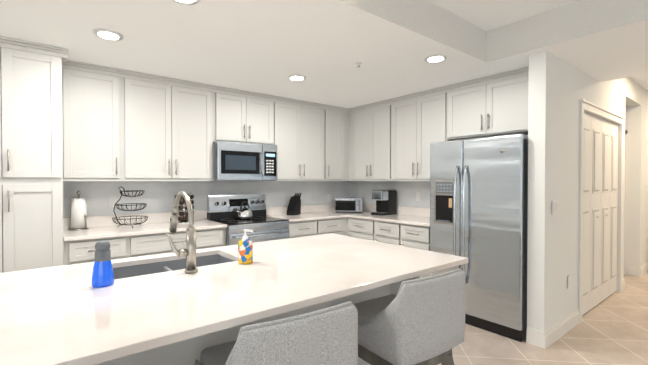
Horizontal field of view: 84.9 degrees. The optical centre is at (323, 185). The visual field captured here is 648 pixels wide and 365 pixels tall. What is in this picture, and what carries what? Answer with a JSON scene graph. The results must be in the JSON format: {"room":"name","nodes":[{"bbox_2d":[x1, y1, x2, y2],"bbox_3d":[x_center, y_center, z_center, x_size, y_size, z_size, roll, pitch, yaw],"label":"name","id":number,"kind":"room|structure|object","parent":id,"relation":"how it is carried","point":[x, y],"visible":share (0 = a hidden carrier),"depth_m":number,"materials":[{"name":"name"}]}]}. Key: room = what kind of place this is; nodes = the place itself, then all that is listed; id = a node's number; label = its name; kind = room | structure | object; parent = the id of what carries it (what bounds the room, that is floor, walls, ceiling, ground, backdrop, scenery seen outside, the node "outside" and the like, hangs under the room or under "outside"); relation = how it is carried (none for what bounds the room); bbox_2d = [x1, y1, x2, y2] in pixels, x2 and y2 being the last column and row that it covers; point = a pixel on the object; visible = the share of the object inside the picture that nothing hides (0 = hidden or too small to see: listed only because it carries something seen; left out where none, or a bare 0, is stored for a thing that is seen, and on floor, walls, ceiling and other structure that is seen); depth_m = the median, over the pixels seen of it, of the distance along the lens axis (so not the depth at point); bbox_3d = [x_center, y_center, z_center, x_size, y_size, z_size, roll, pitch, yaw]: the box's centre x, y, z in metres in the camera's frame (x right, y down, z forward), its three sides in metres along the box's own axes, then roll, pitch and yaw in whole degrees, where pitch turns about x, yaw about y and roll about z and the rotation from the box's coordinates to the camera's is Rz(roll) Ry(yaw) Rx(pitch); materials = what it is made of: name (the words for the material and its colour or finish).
{"room":"kitchen","nodes":[
{"label":"kitchen","id":0,"kind":"room"},
{"bbox_2d":[63,205,334,228],"bbox_3d":[-1.032,0.350,4.507,3.728,0.110,0.018,-1,1,-39],"label":"backsplash","id":1,"kind":"structure","parent":0,"relation":"attached to","point":[199,214],"depth_m":3.85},
{"bbox_2d":[0,0,647,108],"bbox_3d":[-0.112,-1.264,-0.694,10.340,0.440,9.530,-1,1,-39],"label":"ceiling","id":2,"kind":"structure","parent":0,"point":[268,47],"depth_m":2.75,"materials":[{"name":"white paint"}]},
{"bbox_2d":[93,29,122,40],"bbox_3d":[-1.544,-1.075,2.534,0.183,0.013,0.183,0,1,6],"label":"recessed light","id":3,"kind":"object","parent":2,"relation":"in","point":[107,34],"depth_m":2.51,"materials":[{"name":"white plastic"}]},
{"bbox_2d":[172,0,200,4],"bbox_3d":[-0.794,-1.068,1.999,0.183,0.013,0.183,0,1,6],"label":"recessed light","id":4,"kind":"object","parent":2,"relation":"in","point":[187,2],"depth_m":2.05,"materials":[{"name":"white plastic"}]},
{"bbox_2d":[288,75,305,80],"bbox_3d":[-0.274,-1.087,3.589,0.183,0.013,0.183,0,1,6],"label":"recessed light","id":5,"kind":"object","parent":2,"relation":"in","point":[292,77],"depth_m":3.56,"materials":[{"name":"white plastic"}]},
{"bbox_2d":[424,54,446,62],"bbox_3d":[0.955,-1.080,3.027,0.183,0.013,0.183,0,1,6],"label":"recessed light","id":6,"kind":"object","parent":2,"relation":"in","point":[436,58],"depth_m":3.00,"materials":[{"name":"white plastic"}]},
{"bbox_2d":[363,205,429,216],"bbox_3d":[1.041,0.346,4.884,0.018,0.110,1.980,-1,1,-39],"label":"backsplash","id":7,"kind":"structure","parent":0,"relation":"attached to","point":[411,209],"depth_m":4.75,"materials":[{"name":"white stone"}]},
{"bbox_2d":[429,0,578,30],"bbox_3d":[0.129,-1.381,-2.259,8.766,0.170,6.786,-1,1,-39],"label":"ceiling","id":8,"kind":"structure","parent":0,"point":[486,15],"depth_m":2.73,"materials":[{"name":"white paint"}]},
{"bbox_2d":[438,272,647,364],"bbox_3d":[1.641,1.389,1.677,16.000,0.100,11.000,-1,1,-39],"label":"floor","id":9,"kind":"structure","parent":0,"point":[611,329],"depth_m":2.98,"materials":[{"name":"tile"}]},
{"bbox_2d":[0,36,68,272],"bbox_3d":[-2.575,0.120,2.839,0.838,2.409,0.696,-1,1,-39],"label":"pantry","id":10,"kind":"object","parent":9,"relation":"on","point":[31,179],"visible":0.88,"depth_m":2.72,"materials":[{"name":"white paint"}]},
{"bbox_2d":[64,237,130,264],"bbox_3d":[-2.120,0.885,3.260,0.464,0.870,0.619,-1,1,-39],"label":"base cabinet","id":11,"kind":"object","parent":9,"relation":"on","point":[75,252],"depth_m":2.98,"materials":[{"name":"white paint"}]},
{"bbox_2d":[131,229,225,256],"bbox_3d":[-1.579,0.880,3.692,0.921,0.870,0.619,-1,1,-39],"label":"base cabinet","id":12,"kind":"object","parent":9,"relation":"on","point":[150,243],"depth_m":3.38,"materials":[{"name":"white paint"}]},
{"bbox_2d":[63,221,226,240],"bbox_3d":[-1.754,0.432,3.535,1.385,0.030,0.638,-1,1,-39],"label":"countertop","id":13,"kind":"structure","parent":12,"relation":"on","point":[156,226],"depth_m":3.34,"materials":[{"name":"white stone"}]},
{"bbox_2d":[68,191,88,230],"bbox_3d":[-2.312,0.235,3.338,0.164,0.367,0.164,-1,1,-39],"label":"paper towel holder","id":14,"kind":"object","parent":13,"relation":"on","point":[79,215],"visible":1,"depth_m":3.29,"materials":[{"name":"white paper"}]},
{"bbox_2d":[112,186,147,227],"bbox_3d":[-1.919,0.214,3.510,0.317,0.403,0.317,-1,1,-39],"label":"wire fruit basket","id":15,"kind":"object","parent":13,"relation":"on","point":[131,205],"visible":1,"depth_m":3.51,"materials":[{"name":"black metal"}]},
{"bbox_2d":[174,192,193,223],"bbox_3d":[-1.527,0.247,3.869,0.197,0.330,0.197,-1,1,-39],"label":"spice rack","id":16,"kind":"object","parent":13,"relation":"on","point":[182,213],"visible":0.48,"depth_m":3.81,"materials":[{"name":"silver metal"}]},
{"bbox_2d":[207,194,288,245],"bbox_3d":[-0.878,0.715,4.151,0.746,1.190,0.707,-1,1,-39],"label":"range","id":17,"kind":"object","parent":9,"relation":"on","point":[222,209],"visible":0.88,"depth_m":4.13,"materials":[{"name":"silver metal"}]},
{"bbox_2d":[237,201,252,218],"bbox_3d":[-0.962,0.295,4.231,0.230,0.213,0.194,-1,1,-39],"label":"kettle","id":18,"kind":"object","parent":17,"relation":"on","point":[244,213],"visible":1,"depth_m":4.17,"materials":[{"name":"silver metal"}]},
{"bbox_2d":[194,301,357,364],"bbox_3d":[-0.196,0.880,1.343,0.537,0.934,0.537,0,1,-34],"label":"stool","id":19,"kind":"object","parent":9,"relation":"on","point":[327,336],"visible":1,"depth_m":1.13,"materials":[{"name":"fabric"}]},
{"bbox_2d":[108,265,457,364],"bbox_3d":[-0.825,0.904,1.598,3.215,0.870,1.196,-1,1,-39],"label":"kitchen island","id":20,"kind":"object","parent":9,"relation":"on","point":[186,353],"depth_m":1.59,"materials":[{"name":"white paint"}]},
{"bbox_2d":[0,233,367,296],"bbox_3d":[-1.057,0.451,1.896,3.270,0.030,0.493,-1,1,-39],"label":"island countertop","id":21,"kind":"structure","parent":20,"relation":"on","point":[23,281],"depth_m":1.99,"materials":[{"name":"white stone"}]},
{"bbox_2d":[0,241,467,364],"bbox_3d":[-0.660,0.469,1.399,3.270,0.055,0.787,-1,1,-39],"label":"island countertop","id":22,"kind":"structure","parent":20,"relation":"on","point":[85,324],"depth_m":1.38,"materials":[{"name":"white stone"}]},
{"bbox_2d":[91,241,113,286],"bbox_3d":[-0.974,0.342,1.558,0.086,0.194,0.086,-1,1,-39],"label":"bottle","id":23,"kind":"object","parent":22,"relation":"on","point":[102,274],"visible":1,"depth_m":1.53,"materials":[{"name":"blue plastic"}]},
{"bbox_2d":[112,253,235,276],"bbox_3d":[-0.848,0.575,1.996,0.728,0.244,0.427,-1,1,-39],"label":"sink","id":24,"kind":"object","parent":22,"relation":"in","point":[201,258],"depth_m":2.15,"materials":[{"name":"grey metal"}]},
{"bbox_2d":[164,191,197,272],"bbox_3d":[-0.796,0.234,1.868,0.150,0.402,0.363,-1,1,-39],"label":"faucet","id":25,"kind":"object","parent":22,"relation":"on","point":[189,252],"visible":1,"depth_m":1.76,"materials":[{"name":"silver metal"}]},
{"bbox_2d":[238,229,252,263],"bbox_3d":[-0.440,0.339,1.979,0.082,0.190,0.082,-1,1,-39],"label":"soap bottle","id":26,"kind":"object","parent":22,"relation":"on","point":[245,249],"visible":1,"depth_m":1.95,"materials":[{"name":"multicoloured plastic"}]},
{"bbox_2d":[289,221,322,237],"bbox_3d":[-0.428,0.869,4.611,0.525,0.870,0.619,-1,1,-39],"label":"base cabinet","id":27,"kind":"object","parent":9,"relation":"on","point":[296,228],"depth_m":4.37,"materials":[{"name":"white paint"}]},
{"bbox_2d":[271,209,366,220],"bbox_3d":[-0.005,0.415,4.932,1.593,0.030,0.638,-1,1,-39],"label":"countertop","id":28,"kind":"structure","parent":27,"relation":"on","point":[330,212],"depth_m":4.70,"materials":[{"name":"white stone"}]},
{"bbox_2d":[287,193,300,214],"bbox_3d":[-0.402,0.253,4.823,0.110,0.295,0.254,0,1,21],"label":"knife block","id":29,"kind":"object","parent":28,"relation":"on","point":[294,207],"visible":1,"depth_m":4.78,"materials":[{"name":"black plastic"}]},
{"bbox_2d":[335,197,362,212],"bbox_3d":[0.368,0.289,5.222,0.400,0.215,0.300,0,1,6],"label":"toaster oven","id":30,"kind":"object","parent":28,"relation":"on","point":[348,204],"visible":1,"depth_m":5.09,"materials":[{"name":"silver metal"}]},
{"bbox_2d":[323,217,346,235],"bbox_3d":[-0.109,0.866,4.865,0.570,0.870,0.619,-1,1,-39],"label":"base cabinet","id":31,"kind":"object","parent":9,"relation":"on","point":[335,225],"depth_m":4.68,"materials":[{"name":"white paint"}]},
{"bbox_2d":[347,217,366,238],"bbox_3d":[0.731,0.867,4.796,0.619,0.870,0.580,-1,1,-39],"label":"base cabinet","id":32,"kind":"object","parent":9,"relation":"on","point":[356,227],"depth_m":4.67,"materials":[{"name":"white paint"}]},
{"bbox_2d":[367,221,394,244],"bbox_3d":[0.993,0.871,4.468,0.619,0.870,0.550,-1,1,-39],"label":"base cabinet","id":33,"kind":"object","parent":9,"relation":"on","point":[380,231],"depth_m":4.33,"materials":[{"name":"white paint"}]},
{"bbox_2d":[353,268,464,364],"bbox_3d":[0.376,0.874,1.813,0.537,0.934,0.537,0,1,-35],"label":"stool","id":34,"kind":"object","parent":9,"relation":"on","point":[420,321],"visible":0.79,"depth_m":1.58,"materials":[{"name":"fabric"}]},
{"bbox_2d":[395,225,429,250],"bbox_3d":[1.250,0.875,4.146,0.619,0.870,0.545,-1,1,-39],"label":"base cabinet","id":35,"kind":"object","parent":9,"relation":"on","point":[413,236],"depth_m":3.96,"materials":[{"name":"white paint"}]},
{"bbox_2d":[347,213,429,228],"bbox_3d":[0.991,0.421,4.450,0.638,0.030,1.362,-1,1,-39],"label":"countertop","id":36,"kind":"structure","parent":35,"relation":"on","point":[399,218],"depth_m":4.38,"materials":[{"name":"white stone"}]},
{"bbox_2d":[371,189,396,214],"bbox_3d":[0.804,0.231,4.876,0.300,0.338,0.265,-1,1,-39],"label":"coffee maker","id":37,"kind":"object","parent":36,"relation":"on","point":[386,201],"visible":1,"depth_m":4.79,"materials":[{"name":"black plastic"}]},
{"bbox_2d":[430,134,527,341],"bbox_3d":[1.620,0.441,3.499,0.795,1.752,0.892,-1,1,-39],"label":"fridge","id":38,"kind":"object","parent":9,"relation":"on","point":[479,203],"visible":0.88,"depth_m":3.18,"materials":[{"name":"silver metal"}]},
{"bbox_2d":[527,51,647,331],"bbox_3d":[4.141,-0.048,4.827,6.120,2.700,0.130,-1,1,-39],"label":"wall","id":39,"kind":"structure","parent":0,"point":[558,89],"depth_m":3.13,"materials":[{"name":"white paint"}]},
{"bbox_2d":[552,200,557,213],"bbox_3d":[1.950,0.186,2.983,0.118,0.115,0.008,-1,1,-39],"label":"light switch","id":40,"kind":"object","parent":39,"relation":"attached to","point":[554,206],"visible":1,"depth_m":2.98,"materials":[{"name":"white plastic"}]},
{"bbox_2d":[541,309,579,348],"bbox_3d":[2.112,1.257,3.128,0.841,0.130,0.016,-1,1,-39],"label":"baseboard","id":41,"kind":"structure","parent":39,"relation":"attached to","point":[551,335],"depth_m":3.06,"materials":[{"name":"white paint"}]},
{"bbox_2d":[568,275,570,287],"bbox_3d":[2.230,0.875,3.216,0.072,0.115,0.008,-1,1,-39],"label":"outlet","id":42,"kind":"object","parent":39,"relation":"attached to","point":[569,281],"visible":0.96,"depth_m":3.21,"materials":[{"name":"white plastic"}]},
{"bbox_2d":[578,99,624,321],"bbox_3d":[3.043,0.245,3.883,1.570,2.135,0.080,-1,1,-39],"label":"closet doors","id":43,"kind":"structure","parent":39,"relation":"in","point":[598,182],"depth_m":3.81,"materials":[{"name":"white paint"}]},
{"bbox_2d":[638,262,647,276],"bbox_3d":[5.541,1.225,5.850,2.676,0.130,0.040,-1,1,-39],"label":"baseboard","id":44,"kind":"structure","parent":39,"relation":"attached to","point":[643,269],"depth_m":5.13,"materials":[{"name":"white paint"}]},
{"bbox_2d":[625,105,628,273],"bbox_3d":[3.887,-0.061,5.891,0.130,2.700,1.850,-1,1,-39],"label":"wall","id":45,"kind":"structure","parent":0,"point":[626,117],"depth_m":5.13,"materials":[{"name":"white paint"}]},
{"bbox_2d":[624,130,626,273],"bbox_3d":[4.088,0.243,5.524,0.017,2.100,0.980,-1,1,-39],"label":"door frame","id":46,"kind":"structure","parent":45,"relation":"attached to","point":[625,200],"depth_m":5.14,"materials":[{"name":"white paint"}]},
{"bbox_2d":[630,74,647,90],"bbox_3d":[5.129,-1.474,4.857,4.780,0.150,5.130,-1,1,-39],"label":"ceiling","id":47,"kind":"structure","parent":0,"point":[642,80],"depth_m":4.73,"materials":[{"name":"white paint"}]},
{"bbox_3d":[-3.302,0.120,2.789,9.680,2.410,0.130,-1,1,-39],"label":"wall","id":48,"kind":"structure","parent":0,"visible":0},
{"bbox_2d":[62,64,125,179],"bbox_3d":[-2.208,-0.544,3.359,0.466,0.985,0.329,-1,1,-39],"label":"upper cabinet","id":49,"kind":"object","parent":48,"relation":"attached to","point":[122,125],"depth_m":3.24,"materials":[{"name":"white paint"}]},
{"bbox_2d":[109,196,116,206],"bbox_3d":[-2.153,0.168,3.611,0.072,0.115,0.008,-1,1,-39],"label":"electrical outlet","id":50,"kind":"object","parent":48,"relation":"attached to","point":[112,200],"visible":0.92,"depth_m":3.61,"materials":[{"name":"white plastic"}]},
{"bbox_2d":[126,76,217,179],"bbox_3d":[-1.675,-0.549,3.785,0.900,0.985,0.329,-1,1,-39],"label":"upper cabinet","id":51,"kind":"object","parent":48,"relation":"attached to","point":[172,129],"depth_m":3.64,"materials":[{"name":"white paint"}]},
{"bbox_2d":[214,88,273,144],"bbox_3d":[-1.024,-0.772,4.301,0.764,0.551,0.329,-1,1,-39],"label":"upper cabinet","id":52,"kind":"object","parent":48,"relation":"attached to","point":[246,119],"depth_m":4.16,"materials":[{"name":"white paint"}]},
{"bbox_2d":[214,141,276,180],"bbox_3d":[-0.984,-0.273,4.256,0.756,0.441,0.455,-1,1,-39],"label":"microwave","id":53,"kind":"object","parent":52,"relation":"attached to","point":[238,161],"visible":1,"depth_m":4.07,"materials":[{"name":"silver metal"}]},
{"bbox_2d":[274,100,329,179],"bbox_3d":[-0.407,-0.561,4.797,0.956,0.985,0.329,-1,1,-39],"label":"upper cabinet","id":54,"kind":"object","parent":48,"relation":"attached to","point":[301,131],"depth_m":4.68,"materials":[{"name":"white paint"}]},
{"bbox_2d":[327,194,330,201],"bbox_3d":[0.082,0.195,5.396,0.072,0.115,0.008,-1,1,-39],"label":"electrical outlet","id":55,"kind":"object","parent":48,"relation":"attached to","point":[328,197],"visible":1,"depth_m":5.39,"materials":[{"name":"white plastic"}]},
{"bbox_2d":[330,108,349,179],"bbox_3d":[0.049,-0.565,5.161,0.493,0.985,0.329,-1,1,-39],"label":"upper cabinet","id":56,"kind":"object","parent":48,"relation":"attached to","point":[339,121],"depth_m":5.10,"materials":[{"name":"white paint"}]},
{"bbox_2d":[350,104,389,179],"bbox_3d":[0.738,-0.563,5.003,0.329,0.985,0.820,-1,1,-39],"label":"upper cabinet","id":57,"kind":"object","parent":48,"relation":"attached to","point":[369,127],"depth_m":4.86,"materials":[{"name":"white paint"}]},
{"bbox_2d":[390,88,453,179],"bbox_3d":[1.266,-0.556,4.341,0.329,0.985,0.873,-1,1,-39],"label":"upper cabinet","id":58,"kind":"object","parent":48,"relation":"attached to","point":[417,122],"depth_m":4.25,"materials":[{"name":"white paint"}]},
{"bbox_2d":[454,72,528,139],"bbox_3d":[1.801,-0.775,3.668,0.329,0.530,0.988,-1,1,-39],"label":"upper cabinet","id":59,"kind":"object","parent":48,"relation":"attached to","point":[490,108],"depth_m":3.55,"materials":[{"name":"white paint"}]},
{"bbox_3d":[1.381,0.100,4.577,0.130,2.410,2.920,-1,1,-39],"label":"wall","id":60,"kind":"structure","parent":0,"visible":0},
{"bbox_2d":[416,192,420,200],"bbox_3d":[1.235,0.147,4.640,0.008,0.115,0.072,-1,1,-39],"label":"electrical outlet","id":61,"kind":"object","parent":60,"relation":"attached to","point":[418,196],"visible":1,"depth_m":4.63,"materials":[{"name":"white plastic"}]}
]}

